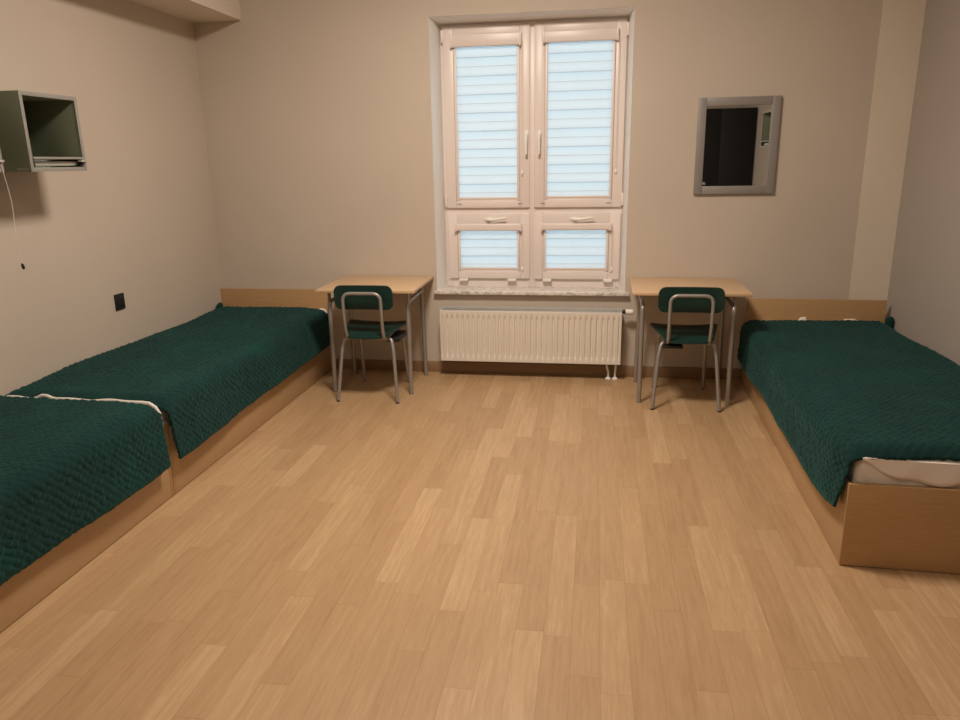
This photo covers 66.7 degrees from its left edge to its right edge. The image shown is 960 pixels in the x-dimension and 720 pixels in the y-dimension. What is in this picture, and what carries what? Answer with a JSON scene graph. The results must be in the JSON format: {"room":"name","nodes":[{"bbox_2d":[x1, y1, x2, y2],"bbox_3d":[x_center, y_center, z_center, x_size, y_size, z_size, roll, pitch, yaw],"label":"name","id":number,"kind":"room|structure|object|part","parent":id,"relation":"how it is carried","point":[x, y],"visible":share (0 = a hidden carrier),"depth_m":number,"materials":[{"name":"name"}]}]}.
{"room":"dormitory room","nodes":[
{"label":"dormitory room","id":0,"kind":"room"},
{"bbox_2d":[0,0,221,395],"bbox_3d":[-2.649,-0.755,2.693,0.200,3.320,6.728,1,15,9],"label":"wall","id":1,"kind":"structure","parent":0,"point":[139,223],"depth_m":4.42,"materials":[{"name":"beige paint"}]},
{"bbox_2d":[0,150,3,171],"bbox_3d":[-2.330,-0.976,3.086,0.300,0.365,0.396,1,15,9],"label":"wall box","id":2,"kind":"object","parent":1,"relation":"attached to","point":[1,163],"visible":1,"depth_m":3.28,"materials":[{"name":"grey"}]},
{"bbox_2d":[0,160,24,268],"bbox_3d":[-2.215,-0.623,3.185,0.116,0.510,0.389,1,15,9],"label":"cable","id":3,"kind":"object","parent":2,"relation":"hanging from","point":[22,264],"visible":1,"depth_m":3.36,"materials":[{"name":"white plastic"}]},
{"bbox_2d":[0,90,86,171],"bbox_3d":[-2.245,-1.123,3.622,0.300,0.365,0.396,1,15,9],"label":"wall box","id":4,"kind":"object","parent":1,"relation":"attached to","point":[32,124],"visible":1,"depth_m":3.75,"materials":[{"name":"grey"}]},
{"bbox_3d":[-2.275,-1.074,3.442,0.297,0.364,0.016,1,15,9],"label":"panel","id":5,"kind":"part","parent":4,"relation":"part of","materials":[{"name":"grey"}]},
{"bbox_3d":[-2.168,-0.905,3.463,0.063,0.012,0.002,1,15,9],"label":"maker plate","id":6,"kind":"part","parent":4,"relation":"part of","materials":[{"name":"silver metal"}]},
{"bbox_3d":[-2.249,-1.291,3.577,0.297,0.016,0.362,1,15,9],"label":"panel","id":7,"kind":"part","parent":4,"relation":"part of","materials":[{"name":"grey"}]},
{"bbox_3d":[-2.218,-1.173,3.802,0.297,0.364,0.016,1,15,9],"label":"panel","id":8,"kind":"part","parent":4,"relation":"part of","materials":[{"name":"grey"}]},
{"bbox_2d":[32,157,87,167],"bbox_3d":[-2.135,-0.988,3.651,0.116,0.052,0.368,1,15,9],"label":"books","id":9,"kind":"object","parent":4,"relation":"in","point":[37,161],"visible":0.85,"depth_m":3.68,"materials":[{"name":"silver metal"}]},
{"bbox_3d":[-2.120,-1.025,3.807,0.098,0.040,0.012,1,15,9],"label":"plate","id":10,"kind":"part","parent":9,"relation":"part of","materials":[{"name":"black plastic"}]},
{"bbox_2d":[114,293,125,310],"bbox_3d":[-2.263,-0.367,4.587,0.012,0.100,0.092,1,15,9],"label":"wall socket","id":11,"kind":"object","parent":1,"relation":"attached to","point":[119,299],"visible":1,"depth_m":4.58,"materials":[{"name":"black plastic"}]},
{"bbox_2d":[128,0,240,22],"bbox_3d":[-2.394,-1.996,2.260,0.375,0.708,6.228,1,15,9],"label":"soffit","id":12,"kind":"structure","parent":1,"relation":"attached to","point":[194,11],"depth_m":4.97,"materials":[{"name":"paint"}]},
{"bbox_2d":[0,369,959,719],"bbox_3d":[-0.066,0.970,2.704,5.385,0.100,6.628,1,15,9],"label":"floor","id":13,"kind":"structure","parent":0,"point":[470,546],"depth_m":2.85,"materials":[{"name":"brown wood"}]},
{"bbox_2d":[0,425,174,632],"bbox_3d":[-2.157,0.799,2.550,0.886,0.371,2.392,1,15,9],"label":"frame","id":14,"kind":"object","parent":13,"relation":"on","point":[25,589],"visible":0.22,"depth_m":2.97,"materials":[{"name":"brown wood"}]},
{"bbox_2d":[7,394,160,412],"bbox_3d":[-2.137,0.622,2.495,0.893,0.322,2.347,1,15,9],"label":"mattress","id":15,"kind":"object","parent":14,"relation":"on","point":[150,404],"visible":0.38,"depth_m":3.52,"materials":[{"name":"beige fabric"}]},
{"bbox_2d":[0,395,170,585],"bbox_3d":[-2.134,0.632,2.472,0.951,0.368,2.320,1,15,9],"label":"blanket","id":16,"kind":"object","parent":15,"relation":"on","point":[65,464],"visible":1,"depth_m":2.99,"materials":[{"name":"green fabric"}]},
{"bbox_3d":[-1.978,0.489,3.680,0.886,0.371,0.022,1,15,9],"label":"headboard","id":17,"kind":"part","parent":14,"relation":"part of","materials":[{"name":"brown wood"}]},
{"bbox_2d":[163,288,331,493],"bbox_3d":[-1.803,0.050,4.762,0.886,0.646,2.320,1,15,9],"label":"frame","id":18,"kind":"object","parent":13,"relation":"on","point":[184,470],"visible":0.2,"depth_m":4.86,"materials":[{"name":"brown wood"}]},
{"bbox_3d":[-1.974,0.483,3.703,0.886,0.371,0.022,1,15,9],"label":"footboard","id":19,"kind":"part","parent":18,"relation":"part of","materials":[{"name":"brown wood"}]},
{"bbox_2d":[153,308,327,426],"bbox_3d":[-1.789,0.019,4.737,0.879,0.300,2.252,1,15,9],"label":"mattress","id":20,"kind":"object","parent":18,"relation":"on","point":[165,419],"visible":0.02,"depth_m":3.63,"materials":[{"name":"beige"}]},
{"bbox_2d":[5,302,329,458],"bbox_3d":[-1.782,0.018,4.695,0.947,0.366,2.320,1,15,9],"label":"blanket","id":21,"kind":"object","parent":20,"relation":"on","point":[203,371],"visible":1,"depth_m":4.24,"materials":[{"name":"green fabric"}]},
{"bbox_3d":[-1.373,0.207,4.737,0.020,0.341,2.276,1,15,9],"label":"rail","id":22,"kind":"part","parent":18,"relation":"part of","materials":[{"name":"brown wood"}]},
{"bbox_3d":[-1.629,-0.250,5.857,0.886,0.646,0.022,1,15,9],"label":"headboard","id":23,"kind":"part","parent":18,"relation":"part of","materials":[{"name":"brown wood"}]},
{"bbox_2d":[333,285,408,403],"bbox_3d":[-0.747,-0.161,5.176,0.449,0.810,0.526,1,15,8],"label":"chair","id":24,"kind":"object","parent":13,"relation":"on","point":[368,297],"visible":0.99,"depth_m":4.96,"materials":[{"name":"green wood"}]},
{"bbox_3d":[-0.945,0.056,5.074,0.158,0.439,0.043,-14,20,-39],"label":"leg","id":25,"kind":"part","parent":24,"relation":"part of","materials":[{"name":"silver metal"}]},
{"bbox_3d":[-0.872,-0.039,5.421,0.042,0.439,0.160,-4,16,-12],"label":"leg","id":26,"kind":"part","parent":24,"relation":"part of","materials":[{"name":"silver metal"}]},
{"bbox_3d":[-0.782,-0.419,4.900,0.407,0.166,0.040,1,15,8],"label":"backrest","id":27,"kind":"part","parent":24,"relation":"part of","materials":[{"name":"green plastic"}]},
{"bbox_3d":[-0.760,-0.333,5.065,0.283,0.348,0.400,1,15,8],"label":"frame","id":28,"kind":"part","parent":24,"relation":"part of","materials":[{"name":"silver metal"}]},
{"bbox_3d":[-0.751,-0.221,5.141,0.449,0.054,0.415,1,15,8],"label":"seat","id":29,"kind":"part","parent":24,"relation":"part of","materials":[{"name":"green wood"}]},
{"bbox_3d":[-0.597,0.064,5.023,0.043,0.439,0.158,-10,18,-30],"label":"leg","id":30,"kind":"part","parent":24,"relation":"part of","materials":[{"name":"silver metal"}]},
{"bbox_3d":[-0.563,-0.032,5.376,0.042,0.439,0.160,7,17,28],"label":"leg","id":31,"kind":"part","parent":24,"relation":"part of","materials":[{"name":"silver metal"}]},
{"bbox_2d":[315,276,433,394],"bbox_3d":[-0.740,-0.196,5.398,0.700,0.760,0.664,1,15,8],"label":"desk","id":32,"kind":"object","parent":13,"relation":"on","point":[408,285],"visible":0.92,"depth_m":5.25,"materials":[{"name":"brown wood"}]},
{"bbox_3d":[-1.028,-0.441,5.329,0.029,0.085,0.443,1,15,8],"label":"rail","id":33,"kind":"part","parent":32,"relation":"part of","materials":[{"name":"silver metal"}]},
{"bbox_3d":[-1.052,-0.064,5.218,0.031,0.590,0.031,1,15,8],"label":"leg","id":34,"kind":"part","parent":32,"relation":"part of","materials":[{"name":"silver metal"}]},
{"bbox_3d":[-0.992,-0.249,5.632,0.033,0.730,0.076,-1,15,1],"label":"leg","id":35,"kind":"part","parent":32,"relation":"part of","materials":[{"name":"silver metal"}]},
{"bbox_3d":[-0.495,-0.052,5.140,0.031,0.590,0.031,1,15,8],"label":"leg","id":36,"kind":"part","parent":32,"relation":"part of","materials":[{"name":"silver metal"}]},
{"bbox_3d":[-0.472,-0.430,5.251,0.029,0.085,0.443,1,15,8],"label":"rail","id":37,"kind":"part","parent":32,"relation":"part of","materials":[{"name":"silver metal"}]},
{"bbox_3d":[-0.432,-0.238,5.553,0.033,0.730,0.076,3,16,15],"label":"leg","id":38,"kind":"part","parent":32,"relation":"part of","materials":[{"name":"silver metal"}]},
{"bbox_2d":[650,287,724,411],"bbox_3d":[1.375,-0.122,4.898,0.449,0.810,0.526,2,15,9],"label":"chair","id":39,"kind":"object","parent":13,"relation":"on","point":[711,300],"visible":1,"depth_m":4.67,"materials":[{"name":"green plastic"}]},
{"bbox_3d":[1.253,0.000,5.145,0.042,0.439,0.160,-4,15,-11],"label":"leg","id":40,"kind":"part","parent":39,"relation":"part of","materials":[{"name":"silver metal"}]},
{"bbox_3d":[1.175,0.095,4.798,0.158,0.439,0.043,-13,20,-39],"label":"leg","id":41,"kind":"part","parent":39,"relation":"part of","materials":[{"name":"silver metal"}]},
{"bbox_3d":[1.371,-0.181,4.862,0.449,0.054,0.415,2,15,9],"label":"seat","id":42,"kind":"part","parent":39,"relation":"part of","materials":[{"name":"green wood"}]},
{"bbox_3d":[1.361,-0.293,4.786,0.283,0.348,0.400,2,15,9],"label":"frame","id":43,"kind":"part","parent":39,"relation":"part of","materials":[{"name":"silver metal"}]},
{"bbox_3d":[1.337,-0.380,4.622,0.407,0.166,0.040,2,15,9],"label":"backrest","id":44,"kind":"part","parent":39,"relation":"part of","materials":[{"name":"green wood"}]},
{"bbox_3d":[1.561,0.008,5.095,0.042,0.439,0.160,8,17,29],"label":"leg","id":45,"kind":"part","parent":39,"relation":"part of","materials":[{"name":"silver metal"}]},
{"bbox_3d":[1.522,0.104,4.743,0.043,0.439,0.158,-10,18,-30],"label":"leg","id":46,"kind":"part","parent":39,"relation":"part of","materials":[{"name":"silver metal"}]},
{"bbox_2d":[630,277,752,405],"bbox_3d":[1.417,-0.146,5.079,0.748,0.760,0.650,2,15,10],"label":"desk","id":47,"kind":"object","parent":13,"relation":"on","point":[640,286],"visible":0.93,"depth_m":4.92,"materials":[{"name":"brown wood"}]},
{"bbox_3d":[1.146,-0.193,5.291,0.033,0.730,0.076,0,15,2],"label":"leg","id":48,"kind":"part","parent":47,"relation":"part of","materials":[{"name":"silver metal"}]},
{"bbox_3d":[1.073,-0.008,4.879,0.031,0.590,0.031,2,15,10],"label":"leg","id":49,"kind":"part","parent":47,"relation":"part of","materials":[{"name":"silver metal"}]},
{"bbox_3d":[1.102,-0.386,4.989,0.029,0.085,0.443,2,15,10],"label":"rail","id":50,"kind":"part","parent":47,"relation":"part of","materials":[{"name":"silver metal"}]},
{"bbox_3d":[1.717,-0.177,5.194,0.033,0.730,0.076,4,16,17],"label":"leg","id":51,"kind":"part","parent":47,"relation":"part of","materials":[{"name":"silver metal"}]},
{"bbox_3d":[1.670,-0.369,4.893,0.029,0.085,0.443,2,15,10],"label":"rail","id":52,"kind":"part","parent":47,"relation":"part of","materials":[{"name":"silver metal"}]},
{"bbox_3d":[1.641,0.008,4.783,0.031,0.590,0.031,2,15,10],"label":"leg","id":53,"kind":"part","parent":47,"relation":"part of","materials":[{"name":"silver metal"}]},
{"bbox_2d":[741,298,959,573],"bbox_3d":[2.121,0.206,3.980,0.908,0.625,2.545,2,15,10],"label":"frame","id":54,"kind":"object","parent":13,"relation":"on","point":[904,527],"visible":0.43,"depth_m":2.88,"materials":[{"name":"brown wood"}]},
{"bbox_3d":[1.688,0.329,4.097,0.020,0.341,2.501,2,15,10],"label":"rail","id":55,"kind":"part","parent":54,"relation":"part of","materials":[{"name":"brown wood"}]},
{"bbox_3d":[2.353,-0.122,5.175,0.908,0.625,0.022,2,15,10],"label":"headboard","id":56,"kind":"part","parent":54,"relation":"part of","materials":[{"name":"brown wood"}]},
{"bbox_2d":[799,317,959,487],"bbox_3d":[2.117,0.165,3.965,0.863,0.294,2.519,2,15,10],"label":"mattress","id":57,"kind":"object","parent":54,"relation":"on","point":[929,473],"visible":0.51,"depth_m":2.81,"materials":[{"name":"beige fabric"}]},
{"bbox_2d":[737,316,959,506],"bbox_3d":[2.111,0.163,3.956,1.088,0.329,2.504,1,15,9],"label":"blanket","id":58,"kind":"object","parent":57,"relation":"on","point":[840,393],"visible":1,"depth_m":3.56,"materials":[{"name":"green fabric"}]},
{"bbox_3d":[1.891,0.666,2.820,0.908,0.353,0.022,2,15,10],"label":"footboard","id":59,"kind":"part","parent":54,"relation":"part of","materials":[{"name":"brown wood"}]},
{"bbox_2d":[193,0,883,368],"bbox_3d":[0.399,-1.533,5.367,4.985,3.320,0.300,1,15,9],"label":"wall","id":60,"kind":"structure","parent":0,"point":[317,113],"depth_m":5.24,"materials":[{"name":"beige paint"}]},
{"bbox_2d":[428,7,634,295],"bbox_3d":[0.380,-1.470,5.366,1.461,1.952,0.342,1,15,9],"label":"window","id":61,"kind":"structure","parent":60,"relation":"in","point":[532,209],"depth_m":5.43,"materials":[{"name":"white paint"}]},
{"bbox_3d":[0.056,-1.783,5.409,0.634,1.282,0.062,1,15,9],"label":"sash","id":62,"kind":"part","parent":61,"relation":"part of","materials":[{"name":"white plastic"}]},
{"bbox_2d":[450,31,522,200],"bbox_3d":[0.054,-1.770,5.364,0.528,1.169,0.067,1,15,9],"label":"roller blind","id":63,"kind":"object","parent":61,"relation":"attached to","point":[486,65],"visible":1,"depth_m":5.38,"materials":[{"name":"white fabric"}]},
{"bbox_3d":[-0.175,-1.738,5.426,0.016,1.081,0.014,1,15,9],"label":"guide rail","id":64,"kind":"part","parent":63,"relation":"part of","materials":[{"name":"white plastic"}]},
{"bbox_3d":[0.280,-1.727,5.357,0.016,1.081,0.014,1,15,9],"label":"guide rail","id":65,"kind":"part","parent":63,"relation":"part of","materials":[{"name":"white plastic"}]},
{"bbox_3d":[0.307,-1.822,5.314,0.011,0.897,0.004,1,15,9],"label":"bead chain","id":66,"kind":"part","parent":63,"relation":"part of","materials":[{"name":"white plastic"}]},
{"bbox_2d":[454,223,522,271],"bbox_3d":[0.071,-0.864,5.616,0.526,0.371,0.054,1,15,9],"label":"roller blind","id":67,"kind":"object","parent":61,"relation":"attached to","point":[497,245],"visible":1,"depth_m":5.63,"materials":[{"name":"white fabric"}]},
{"bbox_3d":[-0.159,-0.850,5.667,0.016,0.306,0.014,1,15,9],"label":"guide rail","id":68,"kind":"part","parent":67,"relation":"part of","materials":[{"name":"white plastic"}]},
{"bbox_3d":[0.295,-0.839,5.598,0.016,0.306,0.014,1,15,9],"label":"guide rail","id":69,"kind":"part","parent":67,"relation":"part of","materials":[{"name":"white plastic"}]},
{"bbox_3d":[0.074,-0.884,5.652,0.629,0.497,0.062,1,15,9],"label":"sash","id":70,"kind":"part","parent":61,"relation":"part of","materials":[{"name":"white plastic"}]},
{"bbox_3d":[0.114,-1.069,5.534,0.171,0.034,0.056,1,15,9],"label":"handle","id":71,"kind":"part","parent":61,"relation":"part of","materials":[{"name":"white plastic"}]},
{"bbox_3d":[0.339,-1.596,5.354,0.028,0.170,0.054,1,15,9],"label":"handle","id":72,"kind":"part","parent":61,"relation":"part of","materials":[{"name":"white plastic"}]},
{"bbox_3d":[0.389,-0.527,5.571,1.461,0.024,0.244,1,15,9],"label":"sill","id":73,"kind":"part","parent":61,"relation":"part of","materials":[{"name":"stone"}]},
{"bbox_3d":[0.432,-1.594,5.340,0.028,0.170,0.054,1,15,9],"label":"handle","id":74,"kind":"part","parent":61,"relation":"part of","materials":[{"name":"white plastic"}]},
{"bbox_2d":[541,223,612,271],"bbox_3d":[0.730,-0.848,5.516,0.541,0.371,0.054,1,15,9],"label":"roller blind","id":75,"kind":"object","parent":61,"relation":"attached to","point":[566,246],"visible":1,"depth_m":5.53,"materials":[{"name":"white fabric"}]},
{"bbox_3d":[0.492,-0.836,5.568,0.016,0.310,0.014,1,15,9],"label":"guide rail","id":76,"kind":"part","parent":75,"relation":"part of","materials":[{"name":"white plastic"}]},
{"bbox_3d":[0.957,-0.825,5.497,0.016,0.310,0.014,1,15,9],"label":"guide rail","id":77,"kind":"part","parent":75,"relation":"part of","materials":[{"name":"white plastic"}]},
{"bbox_3d":[0.735,-0.868,5.552,0.645,0.501,0.062,1,15,9],"label":"sash","id":78,"kind":"part","parent":61,"relation":"part of","materials":[{"name":"white plastic"}]},
{"bbox_3d":[0.721,-1.766,5.308,0.647,1.280,0.062,1,15,9],"label":"sash","id":79,"kind":"part","parent":61,"relation":"part of","materials":[{"name":"white plastic"}]},
{"bbox_2d":[542,27,620,198],"bbox_3d":[0.723,-1.757,5.268,0.546,1.161,0.054,1,15,9],"label":"roller blind","id":80,"kind":"object","parent":61,"relation":"attached to","point":[579,64],"visible":1,"depth_m":5.28,"materials":[{"name":"white fabric"}]},
{"bbox_3d":[0.483,-1.727,5.325,0.016,1.082,0.014,1,15,9],"label":"guide rail","id":81,"kind":"part","parent":80,"relation":"part of","materials":[{"name":"white plastic"}]},
{"bbox_3d":[0.952,-1.716,5.253,0.016,1.082,0.014,1,15,9],"label":"guide rail","id":82,"kind":"part","parent":80,"relation":"part of","materials":[{"name":"white plastic"}]},
{"bbox_3d":[0.983,-1.811,5.210,0.011,0.897,0.004,1,15,9],"label":"bead chain","id":83,"kind":"part","parent":80,"relation":"part of","materials":[{"name":"white plastic"}]},
{"bbox_3d":[0.756,-1.053,5.436,0.171,0.034,0.056,1,15,9],"label":"handle","id":84,"kind":"part","parent":61,"relation":"part of","materials":[{"name":"white plastic"}]},
{"bbox_2d":[440,306,633,379],"bbox_3d":[0.420,-0.132,5.512,1.433,0.537,0.150,1,15,9],"label":"radiator","id":85,"kind":"object","parent":60,"relation":"attached to","point":[566,335],"visible":1,"depth_m":5.44,"materials":[{"name":"white metal"}]},
{"bbox_2d":[441,306,620,312],"bbox_3d":[0.372,-0.372,5.446,1.339,0.030,0.099,1,15,9],"label":"grille","id":86,"kind":"object","parent":85,"relation":"attached to","point":[445,309],"depth_m":5.45,"materials":[{"name":"white metal"}]},
{"bbox_3d":[0.366,-0.168,5.441,1.347,0.386,0.018,1,15,9],"label":"panel","id":87,"kind":"part","parent":85,"relation":"part of","materials":[{"name":"white metal"}]},
{"bbox_2d":[336,359,741,379],"bbox_3d":[0.402,0.068,5.643,4.960,0.085,0.011,1,15,9],"label":"baseboard","id":88,"kind":"structure","parent":60,"relation":"attached to","point":[434,366],"depth_m":5.63,"materials":[{"name":"brown wood"}]},
{"bbox_2d":[693,95,781,193],"bbox_3d":[1.757,-1.465,5.000,0.535,0.638,0.023,1,15,9],"label":"wall mirror","id":89,"kind":"object","parent":60,"relation":"attached to","point":[737,137],"visible":1,"depth_m":5.00,"materials":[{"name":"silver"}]},
{"bbox_2d":[849,0,925,299],"bbox_3d":[2.715,-1.437,4.867,0.253,3.320,0.004,1,15,9],"label":"column","id":90,"kind":"structure","parent":60,"relation":"attached to","point":[902,21],"depth_m":4.87,"materials":[{"name":"paint"}]},
{"bbox_2d":[884,0,959,364],"bbox_3d":[2.475,-0.632,1.914,0.200,3.320,6.728,1,15,9],"label":"wall","id":91,"kind":"structure","parent":0,"point":[923,299],"depth_m":4.46,"materials":[{"name":"paint"}]}
]}

